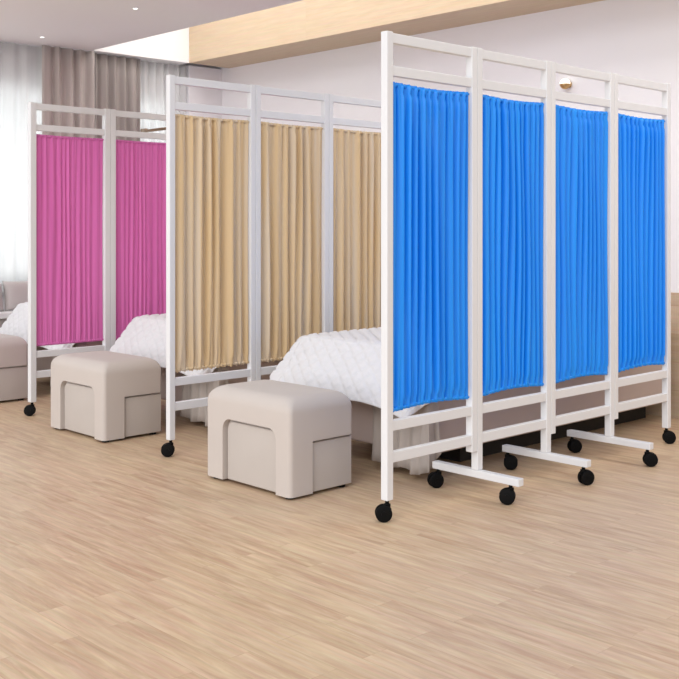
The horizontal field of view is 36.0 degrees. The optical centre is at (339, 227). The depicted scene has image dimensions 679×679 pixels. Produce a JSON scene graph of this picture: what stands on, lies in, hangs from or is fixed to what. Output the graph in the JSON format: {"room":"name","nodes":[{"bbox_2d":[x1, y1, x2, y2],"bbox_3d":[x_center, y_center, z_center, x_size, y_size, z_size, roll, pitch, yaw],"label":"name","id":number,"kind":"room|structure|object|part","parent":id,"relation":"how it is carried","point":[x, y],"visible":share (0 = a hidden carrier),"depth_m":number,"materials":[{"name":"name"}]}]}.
{"room":"hospital room","nodes":[
{"label":"hospital room","id":0,"kind":"room"},
{"bbox_2d":[2,63,215,309],"bbox_3d":[-4.026,-0.470,6.315,8.070,3.100,0.100,0,0,-44],"label":"wall","id":1,"kind":"structure","parent":0,"point":[186,64],"depth_m":8.88,"materials":[{"name":"paint"}]},
{"bbox_2d":[95,53,139,140],"bbox_3d":[-1.763,-0.154,8.261,0.442,2.409,0.066,0,0,-44],"label":"curtain","id":2,"kind":"object","parent":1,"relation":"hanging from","point":[117,79],"visible":0.2,"depth_m":8.29,"materials":[{"name":"beige fabric"}]},
{"bbox_2d":[92,28,188,64],"bbox_3d":[-1.631,-1.692,8.400,0.895,0.655,0.180,0,0,-44],"label":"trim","id":3,"kind":"structure","parent":1,"relation":"attached to","point":[172,47],"depth_m":8.45,"materials":[{"name":"white paint"}]},
{"bbox_2d":[141,127,165,131],"bbox_3d":[-1.426,-0.783,8.290,0.028,0.040,0.618,0,0,-44],"label":"wooden rail","id":4,"kind":"object","parent":1,"relation":"attached to","point":[163,128],"visible":0.43,"depth_m":8.34,"materials":[{"name":"brown wood"}]},
{"bbox_2d":[140,60,185,142],"bbox_3d":[-1.444,-0.152,8.605,0.452,2.405,0.046,0,0,-44],"label":"sheer curtain","id":5,"kind":"object","parent":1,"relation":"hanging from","point":[152,74],"visible":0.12,"depth_m":8.56,"materials":[{"name":"white fabric"}]},
{"bbox_2d":[186,65,221,118],"bbox_3d":[-1.165,-0.142,8.911,0.345,2.445,0.080,0,0,-44],"label":"wall","id":6,"kind":"structure","parent":1,"relation":"attached to","point":[196,95],"depth_m":8.87,"materials":[{"name":"paint"}]},
{"bbox_2d":[0,0,301,50],"bbox_3d":[-1.450,-1.415,6.211,1.860,0.100,3.800,0,0,-44],"label":"ceiling","id":7,"kind":"structure","parent":0,"point":[85,25],"depth_m":6.81,"materials":[{"name":"paint"}]},
{"bbox_2d":[0,42,41,285],"bbox_3d":[-3.296,-0.468,6.803,3.002,1.775,0.050,0,0,-44],"label":"sheer curtain","id":8,"kind":"object","parent":7,"relation":"hanging from","point":[20,64],"visible":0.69,"depth_m":7.66,"materials":[{"name":"white fabric"}]},
{"bbox_2d":[42,45,94,137],"bbox_3d":[-2.055,-0.154,7.914,0.430,2.409,0.071,0,0,-44],"label":"curtain","id":9,"kind":"object","parent":7,"relation":"hanging from","point":[68,74],"visible":0.3,"depth_m":7.91,"materials":[{"name":"grey fabric"}]},
{"bbox_2d":[0,377,678,678],"bbox_3d":[-0.784,1.110,1.601,10.070,0.060,11.400,0,0,-44],"label":"floor","id":10,"kind":"structure","parent":0,"point":[122,558],"depth_m":3.33,"materials":[{"name":"laminate"}]},
{"bbox_2d":[0,310,12,327],"bbox_3d":[-2.724,0.838,7.144,1.520,0.485,0.202,0,0,-44],"label":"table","id":11,"kind":"object","parent":10,"relation":"on","point":[4,315],"visible":0.02,"depth_m":7.36,"materials":[{"name":"white wood"}]},
{"bbox_2d":[0,283,3,310],"bbox_3d":[-2.498,0.494,7.371,0.260,0.197,0.103,0,0,-44],"label":"cushion","id":12,"kind":"object","parent":11,"relation":"on","point":[1,300],"visible":1,"depth_m":7.42,"materials":[{"name":"grey fabric"}]},
{"bbox_3d":[-2.730,0.860,7.151,1.500,0.440,0.185,0,0,-44],"label":"seat","id":13,"kind":"part","parent":11,"relation":"part of","materials":[{"name":"grey fabric"}]},
{"bbox_3d":[-2.724,0.618,7.144,1.520,0.045,0.202,0,0,-44],"label":"seat","id":14,"kind":"part","parent":11,"relation":"part of","materials":[{"name":"white paint"}]},
{"bbox_2d":[2,281,27,310],"bbox_3d":[-2.296,0.487,7.579,0.300,0.212,0.114,0,0,-44],"label":"cushion","id":15,"kind":"object","parent":11,"relation":"on","point":[15,292],"visible":0.53,"depth_m":7.49,"materials":[{"name":"grey fabric"}]},
{"bbox_2d":[0,334,27,400],"bbox_3d":[-2.267,0.878,6.633,0.352,0.404,0.556,0,0,-44],"label":"footstool","id":16,"kind":"object","parent":10,"relation":"on","point":[13,349],"visible":1,"depth_m":6.49,"materials":[{"name":"beige fabric"}]},
{"bbox_3d":[-2.041,0.967,6.490,0.221,0.200,0.016,0,0,-44],"label":"panel","id":17,"kind":"part","parent":16,"relation":"part of","materials":[{"name":"beige fabric"}]},
{"bbox_2d":[27,341,101,386],"bbox_3d":[-1.204,0.808,7.604,2.101,0.543,0.874,0,0,-44],"label":"bed","id":18,"kind":"object","parent":10,"relation":"on","point":[42,363],"visible":0.06,"depth_m":6.92,"materials":[{"name":"fabric"}]},
{"bbox_2d":[0,302,74,349],"bbox_3d":[-1.366,0.660,7.491,1.897,0.300,1.026,0,0,-44],"label":"quilt","id":19,"kind":"object","parent":18,"relation":"on","point":[16,324],"visible":0.07,"depth_m":7.06,"materials":[{"name":"white fabric"}]},
{"bbox_2d":[24,102,165,415],"bbox_3d":[-1.039,0.179,6.708,2.106,1.801,0.489,0,0,-44],"label":"privacy screen","id":20,"kind":"object","parent":10,"relation":"on","point":[97,206],"visible":0.41,"depth_m":6.29,"materials":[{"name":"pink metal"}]},
{"bbox_3d":[-1.768,0.139,6.012,0.037,1.724,0.037,0,0,-44],"label":"post","id":21,"kind":"part","parent":20,"relation":"part of","materials":[{"name":"white metal"}]},
{"bbox_3d":[-1.592,0.846,6.179,0.451,0.039,0.027,0,0,-44],"label":"rail","id":22,"kind":"part","parent":20,"relation":"part of","materials":[{"name":"white metal"}]},
{"bbox_2d":[36,134,102,345],"bbox_3d":[-1.592,0.070,6.179,0.439,1.225,0.014,0,0,-44],"label":"curtain","id":23,"kind":"object","parent":20,"relation":"hanging from","point":[69,170],"depth_m":6.17,"materials":[{"name":"pink fabric"}]},
{"bbox_3d":[-1.592,0.729,6.179,0.451,0.038,0.027,0,0,-44],"label":"rail","id":24,"kind":"part","parent":20,"relation":"part of","materials":[{"name":"white metal"}]},
{"bbox_3d":[-1.592,-0.580,6.179,0.451,0.037,0.027,0,0,-44],"label":"rail","id":25,"kind":"part","parent":20,"relation":"part of","materials":[{"name":"white metal"}]},
{"bbox_3d":[-1.592,-0.701,6.179,0.451,0.037,0.027,0,0,-44],"label":"rail","id":26,"kind":"part","parent":20,"relation":"part of","materials":[{"name":"white metal"}]},
{"bbox_3d":[-1.416,0.086,6.347,0.037,1.618,0.037,0,0,-44],"label":"post","id":27,"kind":"part","parent":20,"relation":"part of","materials":[{"name":"white metal"}]},
{"bbox_3d":[-1.389,0.124,6.373,0.037,1.695,0.037,0,0,-44],"label":"post","id":28,"kind":"part","parent":20,"relation":"part of","materials":[{"name":"white metal"}]},
{"bbox_3d":[-1.220,-0.580,6.534,0.432,0.037,0.027,0,0,-44],"label":"rail","id":29,"kind":"part","parent":20,"relation":"part of","materials":[{"name":"white metal"}]},
{"bbox_3d":[-1.220,-0.701,6.534,0.432,0.037,0.027,0,0,-44],"label":"rail","id":30,"kind":"part","parent":20,"relation":"part of","materials":[{"name":"white metal"}]},
{"bbox_2d":[116,139,165,339],"bbox_3d":[-1.220,0.070,6.534,0.420,1.225,0.014,0,0,-44],"label":"curtain","id":31,"kind":"object","parent":20,"relation":"hanging from","point":[140,166],"depth_m":6.51,"materials":[{"name":"pink fabric"}]},
{"bbox_2d":[51,351,160,441],"bbox_3d":[-1.245,0.878,5.552,0.352,0.404,0.556,0,0,-44],"label":"footstool","id":32,"kind":"object","parent":10,"relation":"on","point":[105,396],"visible":1,"depth_m":5.39,"materials":[{"name":"beige fabric"}]},
{"bbox_3d":[-1.343,0.943,5.434,0.014,0.249,0.330,0,0,-44],"label":"panel","id":33,"kind":"part","parent":32,"relation":"part of","materials":[{"name":"beige fabric"}]},
{"bbox_3d":[-1.020,0.967,5.408,0.221,0.200,0.016,0,0,-44],"label":"panel","id":34,"kind":"part","parent":32,"relation":"part of","materials":[{"name":"beige fabric"}]},
{"bbox_2d":[160,359,282,425],"bbox_3d":[-0.189,0.808,6.519,2.101,0.543,0.874,0,0,-44],"label":"bed","id":35,"kind":"object","parent":10,"relation":"on","point":[198,390],"visible":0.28,"depth_m":5.67,"materials":[{"name":"fabric"}]},
{"bbox_2d":[110,313,215,375],"bbox_3d":[-0.350,0.660,6.406,1.897,0.300,1.026,0,0,-44],"label":"quilt","id":36,"kind":"object","parent":35,"relation":"on","point":[145,335],"visible":0.04,"depth_m":5.94,"materials":[{"name":"white fabric"}]},
{"bbox_2d":[161,75,380,456],"bbox_3d":[-0.071,0.178,5.640,2.114,1.803,0.501,0,0,-44],"label":"privacy screen","id":37,"kind":"object","parent":10,"relation":"on","point":[273,230],"visible":0.56,"depth_m":5.33,"materials":[{"name":"white metal"}]},
{"bbox_3d":[-0.798,0.139,4.941,0.032,1.724,0.032,0,0,-44],"label":"post","id":38,"kind":"part","parent":37,"relation":"part of","materials":[{"name":"white metal"}]},
{"bbox_3d":[-0.621,0.846,5.109,0.458,0.039,0.027,0,0,-44],"label":"rail","id":39,"kind":"part","parent":37,"relation":"part of","materials":[{"name":"white metal"}]},
{"bbox_2d":[175,114,248,372],"bbox_3d":[-0.621,0.074,5.109,0.447,1.232,0.040,0,0,-44],"label":"curtain","id":40,"kind":"object","parent":37,"relation":"hanging from","point":[212,154],"depth_m":5.09,"materials":[{"name":"beige fabric"}]},
{"bbox_3d":[-0.621,0.729,5.109,0.458,0.038,0.027,0,0,-44],"label":"rail","id":41,"kind":"part","parent":37,"relation":"part of","materials":[{"name":"white metal"}]},
{"bbox_3d":[-0.621,-0.580,5.109,0.458,0.037,0.027,0,0,-44],"label":"rail","id":42,"kind":"part","parent":37,"relation":"part of","materials":[{"name":"white metal"}]},
{"bbox_3d":[-0.621,-0.701,5.109,0.458,0.037,0.027,0,0,-44],"label":"rail","id":43,"kind":"part","parent":37,"relation":"part of","materials":[{"name":"white metal"}]},
{"bbox_3d":[-0.444,0.086,5.277,0.032,1.618,0.032,0,0,-44],"label":"post","id":44,"kind":"part","parent":37,"relation":"part of","materials":[{"name":"white metal"}]},
{"bbox_3d":[-0.420,0.124,5.300,0.032,1.695,0.032,0,0,-44],"label":"post","id":45,"kind":"part","parent":37,"relation":"part of","materials":[{"name":"white metal"}]},
{"bbox_3d":[-0.249,0.729,5.463,0.442,0.038,0.027,0,0,-44],"label":"rail","id":46,"kind":"part","parent":37,"relation":"part of","materials":[{"name":"white metal"}]},
{"bbox_2d":[261,122,321,362],"bbox_3d":[-0.249,0.074,5.463,0.431,1.232,0.039,0,0,-44],"label":"curtain","id":47,"kind":"object","parent":37,"relation":"hanging from","point":[291,155],"depth_m":5.46,"materials":[{"name":"beige fabric"}]},
{"bbox_3d":[-0.249,-0.580,5.463,0.442,0.037,0.027,0,0,-44],"label":"rail","id":48,"kind":"part","parent":37,"relation":"part of","materials":[{"name":"white metal"}]},
{"bbox_3d":[-0.249,-0.701,5.463,0.442,0.037,0.027,0,0,-44],"label":"rail","id":49,"kind":"part","parent":37,"relation":"part of","materials":[{"name":"white metal"}]},
{"bbox_3d":[-0.078,0.124,5.625,0.032,1.695,0.032,0,0,-44],"label":"post","id":50,"kind":"part","parent":37,"relation":"part of","materials":[{"name":"white metal"}]},
{"bbox_3d":[-0.054,0.086,5.648,0.032,1.618,0.032,0,0,-44],"label":"post","id":51,"kind":"part","parent":37,"relation":"part of","materials":[{"name":"white metal"}]},
{"bbox_3d":[0.117,-0.580,5.811,0.442,0.037,0.027,0,0,-44],"label":"rail","id":52,"kind":"part","parent":37,"relation":"part of","materials":[{"name":"white metal"}]},
{"bbox_3d":[0.117,-0.701,5.811,0.442,0.037,0.027,0,0,-44],"label":"rail","id":53,"kind":"part","parent":37,"relation":"part of","materials":[{"name":"white metal"}]},
{"bbox_2d":[333,128,380,331],"bbox_3d":[0.116,0.074,5.812,0.431,1.232,0.039,0,0,-44],"label":"curtain","id":54,"kind":"object","parent":37,"relation":"hanging from","point":[356,154],"depth_m":5.78,"materials":[{"name":"beige fabric"}]},
{"bbox_2d":[208,380,350,499],"bbox_3d":[-0.260,0.878,4.444,0.352,0.404,0.556,0,0,-44],"label":"footstool","id":55,"kind":"object","parent":10,"relation":"on","point":[289,440],"visible":1,"depth_m":4.29,"materials":[{"name":"beige fabric"}]},
{"bbox_3d":[-0.358,0.943,4.326,0.014,0.249,0.330,0,0,-44],"label":"panel","id":56,"kind":"part","parent":55,"relation":"part of","materials":[{"name":"beige fabric"}]},
{"bbox_3d":[-0.034,0.967,4.300,0.221,0.200,0.016,0,0,-44],"label":"panel","id":57,"kind":"part","parent":55,"relation":"part of","materials":[{"name":"beige fabric"}]},
{"bbox_2d":[349,365,661,474],"bbox_3d":[0.827,0.808,5.434,2.101,0.543,0.874,0,0,-44],"label":"bed","id":58,"kind":"object","parent":10,"relation":"on","point":[365,418],"visible":0.31,"depth_m":4.85,"materials":[{"name":"fabric"}]},
{"bbox_2d":[269,327,429,417],"bbox_3d":[0.665,0.660,5.321,1.897,0.300,1.026,0,0,-44],"label":"quilt","id":59,"kind":"object","parent":58,"relation":"on","point":[346,362],"visible":0.16,"depth_m":4.80,"materials":[{"name":"white fabric"}]},
{"bbox_2d":[375,31,675,522],"bbox_3d":[0.906,0.179,4.542,2.106,1.801,0.479,0,0,-44],"label":"privacy screen","id":60,"kind":"object","parent":10,"relation":"on","point":[524,244],"visible":1,"depth_m":4.36,"materials":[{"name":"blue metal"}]},
{"bbox_3d":[0.175,0.139,3.847,0.033,1.724,0.033,0,0,-44],"label":"post","id":61,"kind":"part","parent":60,"relation":"part of","materials":[{"name":"white metal"}]},
{"bbox_2d":[393,82,467,412],"bbox_3d":[0.352,0.070,4.015,0.445,1.225,0.052,0,0,-44],"label":"curtain","id":62,"kind":"object","parent":60,"relation":"hanging from","point":[430,126],"depth_m":3.99,"materials":[{"name":"blue fabric"}]},
{"bbox_3d":[0.352,0.846,4.015,0.457,0.039,0.027,0,0,-44],"label":"rail","id":63,"kind":"part","parent":60,"relation":"part of","materials":[{"name":"white metal"}]},
{"bbox_3d":[0.352,0.729,4.015,0.457,0.038,0.027,0,0,-44],"label":"rail","id":64,"kind":"part","parent":60,"relation":"part of","materials":[{"name":"white metal"}]},
{"bbox_3d":[0.352,-0.580,4.015,0.457,0.037,0.027,0,0,-44],"label":"rail","id":65,"kind":"part","parent":60,"relation":"part of","materials":[{"name":"white metal"}]},
{"bbox_3d":[0.352,-0.701,4.015,0.457,0.037,0.027,0,0,-44],"label":"rail","id":66,"kind":"part","parent":60,"relation":"part of","materials":[{"name":"white metal"}]},
{"bbox_3d":[0.529,0.086,4.183,0.033,1.618,0.033,0,0,-44],"label":"post","id":67,"kind":"part","parent":60,"relation":"part of","materials":[{"name":"white metal"}]},
{"bbox_3d":[0.553,0.124,4.207,0.033,1.695,0.033,0,0,-44],"label":"post","id":68,"kind":"part","parent":60,"relation":"part of","materials":[{"name":"white metal"}]},
{"bbox_2d":[483,95,543,395],"bbox_3d":[0.723,0.070,4.370,0.428,1.225,0.051,0,0,-44],"label":"curtain","id":69,"kind":"object","parent":60,"relation":"hanging from","point":[513,130],"depth_m":4.35,"materials":[{"name":"blue fabric"}]},
{"bbox_3d":[0.724,0.846,4.369,0.440,0.039,0.027,0,0,-44],"label":"rail","id":70,"kind":"part","parent":60,"relation":"part of","materials":[{"name":"white metal"}]},
{"bbox_3d":[0.724,0.729,4.369,0.440,0.038,0.027,0,0,-44],"label":"rail","id":71,"kind":"part","parent":60,"relation":"part of","materials":[{"name":"white metal"}]},
{"bbox_3d":[0.724,-0.580,4.369,0.440,0.037,0.027,0,0,-44],"label":"rail","id":72,"kind":"part","parent":60,"relation":"part of","materials":[{"name":"white metal"}]},
{"bbox_3d":[0.724,-0.701,4.369,0.440,0.037,0.027,0,0,-44],"label":"rail","id":73,"kind":"part","parent":60,"relation":"part of","materials":[{"name":"white metal"}]},
{"bbox_3d":[0.895,0.124,4.531,0.033,1.695,0.033,0,0,-44],"label":"post","id":74,"kind":"part","parent":60,"relation":"part of","materials":[{"name":"white metal"}]},
{"bbox_3d":[0.919,0.086,4.554,0.033,1.618,0.033,0,0,-44],"label":"post","id":75,"kind":"part","parent":60,"relation":"part of","materials":[{"name":"white metal"}]},
{"bbox_2d":[556,105,607,382],"bbox_3d":[1.089,0.070,4.718,0.429,1.225,0.051,0,0,-44],"label":"curtain","id":76,"kind":"object","parent":60,"relation":"hanging from","point":[581,135],"depth_m":4.70,"materials":[{"name":"blue fabric"}]},
{"bbox_3d":[1.090,0.846,4.717,0.440,0.039,0.027,0,0,-44],"label":"rail","id":77,"kind":"part","parent":60,"relation":"part of","materials":[{"name":"white metal"}]},
{"bbox_3d":[1.090,0.729,4.717,0.440,0.038,0.027,0,0,-44],"label":"rail","id":78,"kind":"part","parent":60,"relation":"part of","materials":[{"name":"white metal"}]},
{"bbox_3d":[1.090,-0.580,4.717,0.440,0.037,0.027,0,0,-44],"label":"rail","id":79,"kind":"part","parent":60,"relation":"part of","materials":[{"name":"white metal"}]},
{"bbox_3d":[1.090,-0.701,4.717,0.440,0.037,0.027,0,0,-44],"label":"rail","id":80,"kind":"part","parent":60,"relation":"part of","materials":[{"name":"white metal"}]},
{"bbox_3d":[1.260,0.124,4.879,0.033,1.695,0.033,0,0,-44],"label":"post","id":81,"kind":"part","parent":60,"relation":"part of","materials":[{"name":"white metal"}]},
{"bbox_3d":[1.285,0.086,4.903,0.033,1.618,0.033,0,0,-44],"label":"post","id":82,"kind":"part","parent":60,"relation":"part of","materials":[{"name":"white metal"}]},
{"bbox_2d":[618,113,664,371],"bbox_3d":[1.463,0.070,5.069,0.445,1.225,0.050,0,0,-44],"label":"curtain","id":83,"kind":"object","parent":60,"relation":"hanging from","point":[641,141],"depth_m":5.05,"materials":[{"name":"blue fabric"}]},
{"bbox_3d":[1.462,0.846,5.071,0.457,0.039,0.027,0,0,-44],"label":"rail","id":84,"kind":"part","parent":60,"relation":"part of","materials":[{"name":"white metal"}]},
{"bbox_3d":[1.462,0.729,5.071,0.457,0.038,0.027,0,0,-44],"label":"rail","id":85,"kind":"part","parent":60,"relation":"part of","materials":[{"name":"white metal"}]},
{"bbox_3d":[1.462,-0.580,5.071,0.457,0.037,0.027,0,0,-44],"label":"rail","id":86,"kind":"part","parent":60,"relation":"part of","materials":[{"name":"white metal"}]},
{"bbox_3d":[1.462,-0.701,5.071,0.457,0.037,0.027,0,0,-44],"label":"rail","id":87,"kind":"part","parent":60,"relation":"part of","materials":[{"name":"white metal"}]},
{"bbox_3d":[1.639,0.139,5.239,0.033,1.724,0.033,0,0,-44],"label":"post","id":88,"kind":"part","parent":60,"relation":"part of","materials":[{"name":"white metal"}]},
{"bbox_2d":[216,0,678,292],"bbox_3d":[2.828,-0.470,5.036,0.100,3.100,11.400,0,0,-44],"label":"wall","id":89,"kind":"structure","parent":0,"point":[639,39],"depth_m":6.65,"materials":[{"name":"paint"}]},
{"bbox_2d":[189,0,603,67],"bbox_3d":[1.911,-1.692,5.627,0.415,0.655,8.720,0,0,-44],"label":"ceiling beam","id":90,"kind":"structure","parent":89,"relation":"attached to","point":[303,27],"depth_m":7.50,"materials":[{"name":"brown wood"}]},
{"bbox_2d":[560,78,571,88],"bbox_3d":[1.389,-0.885,6.422,0.076,0.066,0.066,0,0,-44],"label":"wall lamp","id":91,"kind":"object","parent":89,"relation":"attached to","point":[565,83],"visible":1,"depth_m":6.40,"materials":[{"name":"gold metal"}]},
{"bbox_2d":[646,292,678,418],"bbox_3d":[2.849,0.724,4.932,0.012,0.713,11.220,0,0,-44],"label":"trim","id":92,"kind":"structure","parent":89,"relation":"attached to","point":[655,410],"depth_m":5.92,"materials":[{"name":"brown wood"}]}
]}

